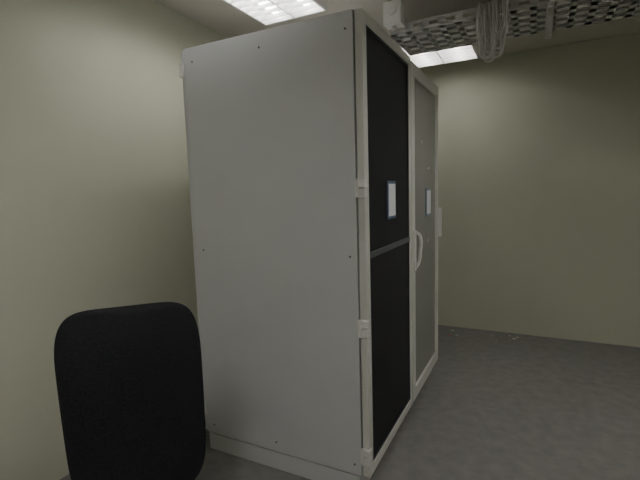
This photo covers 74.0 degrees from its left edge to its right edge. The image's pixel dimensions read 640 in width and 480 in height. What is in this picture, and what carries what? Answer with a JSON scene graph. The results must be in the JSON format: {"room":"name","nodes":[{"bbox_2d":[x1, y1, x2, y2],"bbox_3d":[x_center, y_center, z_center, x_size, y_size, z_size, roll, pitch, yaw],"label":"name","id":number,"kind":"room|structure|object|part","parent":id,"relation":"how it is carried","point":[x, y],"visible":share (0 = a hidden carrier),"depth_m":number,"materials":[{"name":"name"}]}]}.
{"room":"server room","nodes":[
{"label":"server room","id":0,"kind":"room"},
{"bbox_2d":[0,0,229,479],"bbox_3d":[-1.321,-0.091,2.092,0.100,2.548,6.214,2,7,27],"label":"wall","id":1,"kind":"structure","parent":0,"point":[95,205],"depth_m":2.14,"materials":[{"name":"paint"}]},
{"bbox_2d":[60,325,639,479],"bbox_3d":[0.728,1.279,1.222,4.606,0.100,6.214,2,7,27],"label":"floor","id":2,"kind":"structure","parent":0,"point":[525,407],"depth_m":2.54,"materials":[{"name":"grey carpet"}]},
{"bbox_2d":[54,302,205,479],"bbox_3d":[-0.712,0.701,1.697,0.578,1.027,0.603,-4,7,-20],"label":"office chair","id":3,"kind":"object","parent":2,"relation":"on","point":[129,379],"visible":1,"depth_m":1.41,"materials":[{"name":"fabric"}]},
{"bbox_2d":[178,8,411,479],"bbox_3d":[-0.072,0.070,2.329,0.976,2.100,0.754,2,7,27],"label":"rack","id":4,"kind":"object","parent":2,"relation":"on","point":[298,134],"visible":0.96,"depth_m":1.98,"materials":[{"name":"grey metal"}]},
{"bbox_3d":[-0.490,0.009,2.542,0.019,1.990,0.732,2,7,27],"label":"door","id":5,"kind":"part","parent":4,"relation":"part of","materials":[{"name":"grey metal"}]},
{"bbox_3d":[0.345,0.033,2.119,0.032,1.996,0.732,2,7,27],"label":"door frame","id":6,"kind":"part","parent":4,"relation":"part of","materials":[{"name":"white"}]},
{"bbox_3d":[0.349,0.032,2.125,0.014,1.910,0.651,2,7,27],"label":"door panel","id":7,"kind":"part","parent":4,"relation":"part of","materials":[{"name":"black metal"}]},
{"bbox_2d":[406,60,441,414],"bbox_3d":[0.283,-0.009,2.986,1.034,2.088,0.771,2,7,27],"label":"rack","id":8,"kind":"object","parent":2,"relation":"on","point":[426,217],"visible":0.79,"depth_m":2.77,"materials":[{"name":"grey metal"}]},
{"bbox_3d":[0.556,0.063,2.487,0.012,0.240,0.037,2,7,27],"label":"handle","id":9,"kind":"part","parent":8,"relation":"part of","materials":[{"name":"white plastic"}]},
{"bbox_3d":[0.576,0.058,2.478,0.048,0.221,0.018,2,7,27],"label":"handle lever","id":10,"kind":"part","parent":8,"relation":"part of","materials":[{"name":"white plastic"}]},
{"bbox_3d":[0.688,-0.048,2.791,0.004,1.852,0.620,2,7,27],"label":"door glass pane","id":11,"kind":"part","parent":8,"relation":"part of","materials":[{"name":"grey glass"}]},
{"bbox_2d":[153,0,639,57],"bbox_3d":[0.648,-1.351,0.924,4.606,0.100,6.214,2,7,27],"label":"ceiling","id":12,"kind":"structure","parent":0,"point":[220,16],"depth_m":2.88,"materials":[{"name":"paint"}]},
{"bbox_2d":[223,0,326,25],"bbox_3d":[-0.430,-1.373,2.164,0.450,0.070,1.200,2,7,27],"label":"ceiling light","id":13,"kind":"object","parent":12,"relation":"in","point":[267,12],"depth_m":2.59,"materials":[{"name":"white plastic"}]},
{"bbox_2d":[383,0,404,29],"bbox_3d":[0.447,-1.382,2.577,0.110,0.198,0.115,2,7,27],"label":"junction box","id":14,"kind":"object","parent":12,"relation":"attached to","point":[394,10],"visible":1,"depth_m":2.54,"materials":[{"name":"white plastic"}]},
{"bbox_2d":[394,40,478,67],"bbox_3d":[0.970,-1.567,3.498,0.570,0.070,0.630,2,7,27],"label":"ceiling light","id":15,"kind":"object","parent":12,"relation":"in","point":[470,52],"depth_m":3.60,"materials":[{"name":"white plastic"}]},
{"bbox_2d":[390,0,639,55],"bbox_3d":[1.969,-1.375,2.205,3.170,0.220,0.560,2,7,27],"label":"cable tray","id":16,"kind":"object","parent":12,"relation":"hanging from","point":[547,16],"visible":0.88,"depth_m":2.57,"materials":[{"name":"metal"}]},
{"bbox_2d":[476,0,509,62],"bbox_3d":[1.003,-1.194,2.452,0.176,0.367,0.224,2,7,27],"label":"cable bundle","id":17,"kind":"object","parent":16,"relation":"hanging from","point":[489,25],"visible":0.97,"depth_m":2.38,"materials":[{"name":"white"}]},
{"bbox_2d":[419,32,639,346],"bbox_3d":[2.069,-0.384,3.778,4.406,2.548,0.100,2,7,27],"label":"wall","id":18,"kind":"structure","parent":0,"point":[539,149],"depth_m":3.76,"materials":[{"name":"paint"}]}
]}

